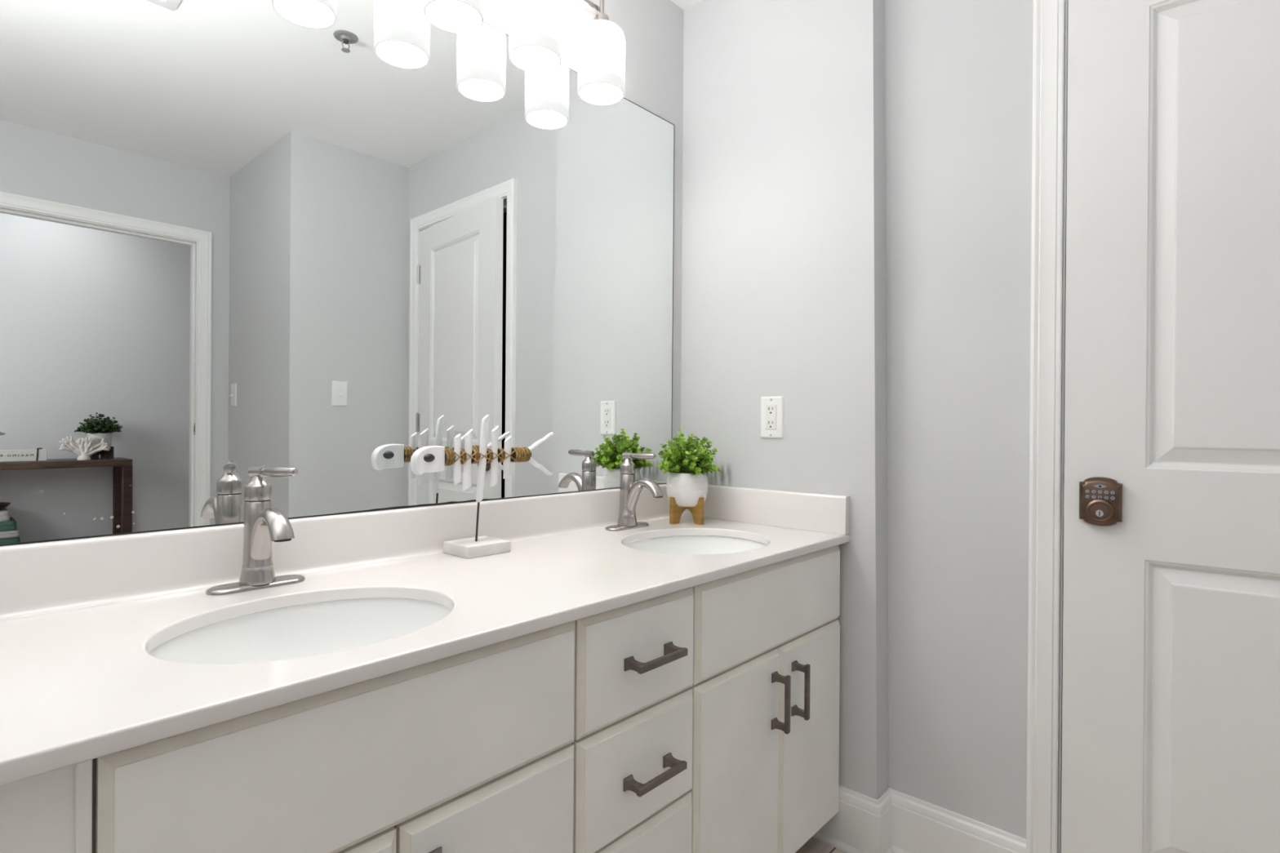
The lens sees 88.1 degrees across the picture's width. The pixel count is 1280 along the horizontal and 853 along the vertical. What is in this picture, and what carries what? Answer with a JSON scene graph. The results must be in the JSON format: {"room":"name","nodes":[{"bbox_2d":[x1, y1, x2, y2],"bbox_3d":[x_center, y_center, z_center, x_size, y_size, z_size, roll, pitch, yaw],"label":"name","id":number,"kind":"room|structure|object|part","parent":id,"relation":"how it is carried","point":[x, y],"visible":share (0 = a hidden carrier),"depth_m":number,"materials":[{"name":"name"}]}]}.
{"room":"bathroom","nodes":[
{"label":"bathroom","id":0,"kind":"room"},
{"bbox_2d":[22,0,684,544],"bbox_3d":[-0.713,-0.115,1.186,0.110,2.336,2.744,1,0,42],"label":"wall","id":1,"kind":"structure","parent":0,"point":[652,30],"depth_m":1.93,"materials":[{"name":"grey paint"}]},
{"bbox_2d":[0,0,674,546],"bbox_3d":[-0.418,-0.372,1.423,0.004,1.080,1.539,1,0,42],"label":"mirror","id":2,"kind":"object","parent":1,"relation":"attached to","point":[329,241],"visible":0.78,"depth_m":1.21,"materials":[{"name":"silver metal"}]},
{"bbox_2d":[0,483,684,621],"bbox_3d":[-0.419,0.216,1.401,0.039,0.095,1.660,1,0,42],"label":"backsplash","id":3,"kind":"structure","parent":1,"relation":"attached to","point":[42,578],"depth_m":1.15,"materials":[{"name":"stone"}]},
{"bbox_2d":[423,0,484,33],"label":"vanity light","id":4,"kind":"object","parent":1,"relation":"attached to","point":[457,16],"depth_m":1.36,"materials":[{"name":"white glass"}]},
{"bbox_3d":[-0.370,-0.897,1.316,0.116,0.163,0.116,1,0,42],"label":"lamp shade","id":5,"kind":"part","parent":4,"relation":"part of","materials":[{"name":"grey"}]},
{"bbox_2d":[508,0,561,72],"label":"vanity light","id":6,"kind":"object","parent":1,"relation":"attached to","point":[535,36],"depth_m":1.43,"materials":[{"name":"white glass"}]},
{"bbox_3d":[-0.232,-0.896,1.468,0.116,0.163,0.116,1,0,42],"label":"lamp shade","id":7,"kind":"part","parent":6,"relation":"part of","materials":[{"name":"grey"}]},
{"bbox_2d":[573,0,625,105],"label":"vanity light","id":8,"kind":"object","parent":1,"relation":"attached to","point":[601,42],"depth_m":1.58,"materials":[{"name":"white glass"}]},
{"bbox_3d":[-0.094,-0.895,1.620,0.116,0.163,0.116,1,0,42],"label":"lamp shade","id":9,"kind":"part","parent":8,"relation":"part of","materials":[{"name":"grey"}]},
{"bbox_3d":[-0.093,-1.055,1.619,0.017,0.103,0.017,1,0,42],"label":"stem","id":10,"kind":"part","parent":8,"relation":"part of","materials":[{"name":"silver metal"}]},
{"bbox_2d":[594,13,608,20],"bbox_3d":[-0.094,-0.991,1.619,0.043,0.030,0.043,1,0,42],"label":"socket","id":11,"kind":"object","parent":8,"relation":"attached to","point":[602,16],"depth_m":1.60,"materials":[{"name":"silver metal"}]},
{"bbox_2d":[671,0,702,9],"bbox_3d":[0.314,-1.299,0.263,2.855,0.050,2.744,1,0,42],"label":"ceiling","id":12,"kind":"structure","parent":0,"point":[683,4],"depth_m":1.99,"materials":[{"name":"white paint"}]},
{"bbox_2d":[680,0,888,799],"bbox_3d":[0.418,-0.108,1.889,0.623,2.336,0.184,1,0,42],"label":"wall","id":13,"kind":"structure","parent":0,"point":[784,257],"depth_m":1.76,"materials":[{"name":"grey paint"}]},
{"bbox_2d":[760,395,783,438],"bbox_3d":[0.360,-0.025,1.811,0.070,0.114,0.008,1,0,42],"label":"wall outlet","id":14,"kind":"object","parent":13,"relation":"attached to","point":[771,407],"visible":1,"depth_m":1.81,"materials":[{"name":"white plastic"}]},
{"bbox_2d":[765,404,776,429],"bbox_3d":[0.359,-0.025,1.810,0.034,0.067,0.005,1,0,42],"label":"receptacle","id":15,"kind":"object","parent":14,"relation":"attached to","point":[771,410],"depth_m":1.81,"materials":[{"name":"white plastic"}]},
{"bbox_2d":[812,785,1026,852],"bbox_3d":[0.651,0.987,1.585,0.472,0.150,0.093,1,0,42],"label":"baseboard","id":16,"kind":"structure","parent":13,"relation":"attached to","point":[896,822],"depth_m":1.61,"materials":[{"name":"white paint"}]},
{"bbox_2d":[795,836,845,852],"bbox_3d":[0.296,1.087,0.267,2.855,0.050,2.744,1,0,42],"label":"floor","id":17,"kind":"structure","parent":0,"point":[813,845],"depth_m":1.66,"materials":[{"name":"brown wood"}]},
{"bbox_2d":[0,621,575,852],"bbox_3d":[-0.522,0.670,0.890,0.564,0.770,0.738,1,0,42],"label":"vanity cabinet","id":18,"kind":"object","parent":17,"relation":"on","point":[471,751],"visible":0.59,"depth_m":0.75,"materials":[{"name":"white wood"}]},
{"bbox_3d":[-0.732,0.669,0.695,0.515,0.770,0.167,1,0,42],"label":"filler panel","id":19,"kind":"part","parent":18,"relation":"part of","materials":[{"name":"paint"}]},
{"bbox_3d":[-0.306,0.627,0.808,0.020,0.681,0.570,1,0,42],"label":"frame","id":20,"kind":"part","parent":18,"relation":"part of","materials":[{"name":"brown"}]},
{"bbox_3d":[-0.388,0.726,0.689,0.019,0.487,0.280,1,0,42],"label":"door","id":21,"kind":"part","parent":18,"relation":"part of","materials":[{"name":"paint"}]},
{"bbox_2d":[0,483,849,786],"bbox_3d":[-0.231,0.228,1.231,0.546,0.116,1.660,1,0,42],"label":"countertop","id":22,"kind":"structure","parent":18,"relation":"on","point":[82,620],"depth_m":1.00,"materials":[{"name":"stone"}]},
{"bbox_2d":[205,466,305,595],"bbox_3d":[-0.594,0.164,1.056,0.145,0.199,0.146,1,0,42],"label":"faucet","id":23,"kind":"object","parent":22,"relation":"on","point":[264,524],"visible":1,"depth_m":1.07,"materials":[{"name":"silver metal"}]},
{"bbox_3d":[-0.629,0.259,1.087,0.050,0.008,0.146,1,0,42],"label":"deck plate","id":24,"kind":"part","parent":23,"relation":"part of","materials":[{"name":"silver metal"}]},
{"bbox_3d":[-0.586,0.183,1.048,0.123,0.108,0.034,1,0,42],"label":"spout","id":25,"kind":"part","parent":23,"relation":"part of","materials":[{"name":"silver metal"}]},
{"bbox_3d":[-0.581,0.073,1.065,0.075,0.018,0.018,0,0,25],"label":"lever","id":26,"kind":"part","parent":23,"relation":"part of","materials":[{"name":"silver metal"}]},
{"bbox_2d":[149,598,451,664],"bbox_3d":[-0.449,0.357,0.917,0.350,0.142,0.416,1,0,42],"label":"sink","id":27,"kind":"object","parent":22,"relation":"in","point":[310,629],"visible":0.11,"depth_m":1.05,"materials":[{"name":"white ceramic"}]},
{"bbox_2d":[410,414,553,559],"bbox_3d":[-0.322,0.119,1.410,0.093,0.290,0.350,1,0,42],"label":"fish sculpture","id":28,"kind":"object","parent":22,"relation":"on","point":[431,459],"visible":1,"depth_m":1.37,"materials":[{"name":"white wood"}]},
{"bbox_3d":[-0.341,0.197,1.390,0.004,0.090,0.010,1,0,42],"label":"rod","id":29,"kind":"part","parent":28,"relation":"part of","materials":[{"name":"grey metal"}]},
{"bbox_2d":[604,452,664,531],"bbox_3d":[0.002,0.167,1.711,0.145,0.199,0.146,1,0,42],"label":"faucet","id":30,"kind":"object","parent":22,"relation":"on","point":[630,490],"visible":1,"depth_m":1.72,"materials":[{"name":"silver metal"}]},
{"bbox_3d":[-0.033,0.263,1.742,0.050,0.008,0.146,1,0,42],"label":"deck plate","id":31,"kind":"part","parent":30,"relation":"part of","materials":[{"name":"silver metal"}]},
{"bbox_3d":[0.009,0.076,1.710,0.075,0.018,0.019,1,0,42],"label":"lever","id":32,"kind":"part","parent":30,"relation":"part of","materials":[{"name":"silver metal"}]},
{"bbox_3d":[0.010,0.186,1.703,0.123,0.108,0.034,1,0,42],"label":"spout","id":33,"kind":"part","parent":30,"relation":"part of","materials":[{"name":"silver metal"}]},
{"bbox_2d":[657,429,721,524],"bbox_3d":[0.136,0.138,1.843,0.173,0.259,0.188,0,0,-15],"label":"potted plant","id":34,"kind":"object","parent":22,"relation":"on","point":[686,485],"visible":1,"depth_m":1.80,"materials":[{"name":"green plant"}]},
{"bbox_3d":[0.132,0.174,1.846,0.115,0.094,0.115,1,0,42],"label":"pot","id":35,"kind":"part","parent":34,"relation":"part of","materials":[{"name":"white ceramic"}]},
{"bbox_2d":[624,535,766,554],"bbox_3d":[0.132,0.360,1.563,0.360,0.142,0.407,1,0,42],"label":"sink","id":36,"kind":"object","parent":22,"relation":"in","point":[686,544],"visible":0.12,"depth_m":1.73,"materials":[{"name":"white ceramic"}]},
{"bbox_3d":[-0.242,0.585,0.807,0.038,0.121,0.020,1,0,42],"label":"handle","id":37,"kind":"part","parent":18,"relation":"part of","materials":[{"name":"grey metal"}]},
{"bbox_3d":[-0.196,0.727,0.901,0.019,0.487,0.282,1,0,42],"label":"door","id":38,"kind":"part","parent":18,"relation":"part of","materials":[{"name":"paint"}]},
{"bbox_2d":[571,586,693,852],"bbox_3d":[-0.175,0.672,1.273,0.564,0.770,0.293,1,0,42],"label":"drawers","id":39,"kind":"object","parent":17,"relation":"on","point":[633,742],"visible":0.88,"depth_m":1.09,"materials":[{"name":"white wood"}]},
{"bbox_3d":[-0.001,0.577,1.115,0.019,0.186,0.289,1,0,42],"label":"drawer","id":40,"kind":"part","parent":39,"relation":"part of","materials":[{"name":"paint"}]},
{"bbox_3d":[0.001,0.388,1.115,0.019,0.184,0.289,1,0,42],"label":"drawer","id":41,"kind":"part","parent":39,"relation":"part of","materials":[{"name":"paint"}]},
{"bbox_3d":[-0.003,0.823,1.116,0.019,0.296,0.289,1,0,42],"label":"drawer","id":42,"kind":"part","parent":39,"relation":"part of","materials":[{"name":"paint"}]},
{"bbox_3d":[0.027,0.582,1.104,0.038,0.020,0.121,1,0,42],"label":"handle","id":43,"kind":"part","parent":39,"relation":"part of","materials":[{"name":"grey metal"}]},
{"bbox_3d":[0.028,0.387,1.104,0.038,0.020,0.121,1,0,42],"label":"handle","id":44,"kind":"part","parent":39,"relation":"part of","materials":[{"name":"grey metal"}]},
{"bbox_2d":[688,545,839,852],"bbox_3d":[0.124,0.674,1.604,0.564,0.770,0.598,1,0,42],"label":"vanity cabinet","id":45,"kind":"object","parent":17,"relation":"on","point":[765,687],"visible":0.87,"depth_m":1.40,"materials":[{"name":"white wood"}]},
{"bbox_3d":[0.199,0.729,1.338,0.019,0.487,0.301,1,0,42],"label":"door","id":46,"kind":"part","parent":45,"relation":"part of","materials":[{"name":"paint"}]},
{"bbox_3d":[0.301,0.588,1.407,0.038,0.121,0.020,1,0,42],"label":"handle","id":47,"kind":"part","parent":45,"relation":"part of","materials":[{"name":"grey metal"}]},
{"bbox_3d":[0.358,0.587,1.470,0.038,0.121,0.020,1,0,42],"label":"handle","id":48,"kind":"part","parent":45,"relation":"part of","materials":[{"name":"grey metal"}]},
{"bbox_3d":[0.400,0.730,1.560,0.019,0.487,0.294,1,0,42],"label":"door","id":49,"kind":"part","parent":45,"relation":"part of","materials":[{"name":"paint"}]},
{"bbox_2d":[884,0,1033,839],"bbox_3d":[1.103,-0.102,1.319,1.219,2.336,0.110,1,0,42],"label":"wall","id":50,"kind":"structure","parent":0,"point":[958,73],"depth_m":1.56,"materials":[{"name":"grey paint"}]},
{"bbox_2d":[1026,0,1068,852],"bbox_3d":[1.203,0.035,1.216,0.830,2.064,0.128,1,0,42],"label":"door frame","id":51,"kind":"structure","parent":50,"relation":"attached to","point":[1049,15],"depth_m":1.43,"materials":[{"name":"white paint"}]},
{"bbox_2d":[1061,0,1279,852],"bbox_3d":[1.166,0.064,1.153,0.722,1.986,0.068,0,0,38],"label":"door","id":52,"kind":"structure","parent":50,"relation":"in","point":[1171,686],"depth_m":1.27,"materials":[{"name":"white paint"}]}
]}

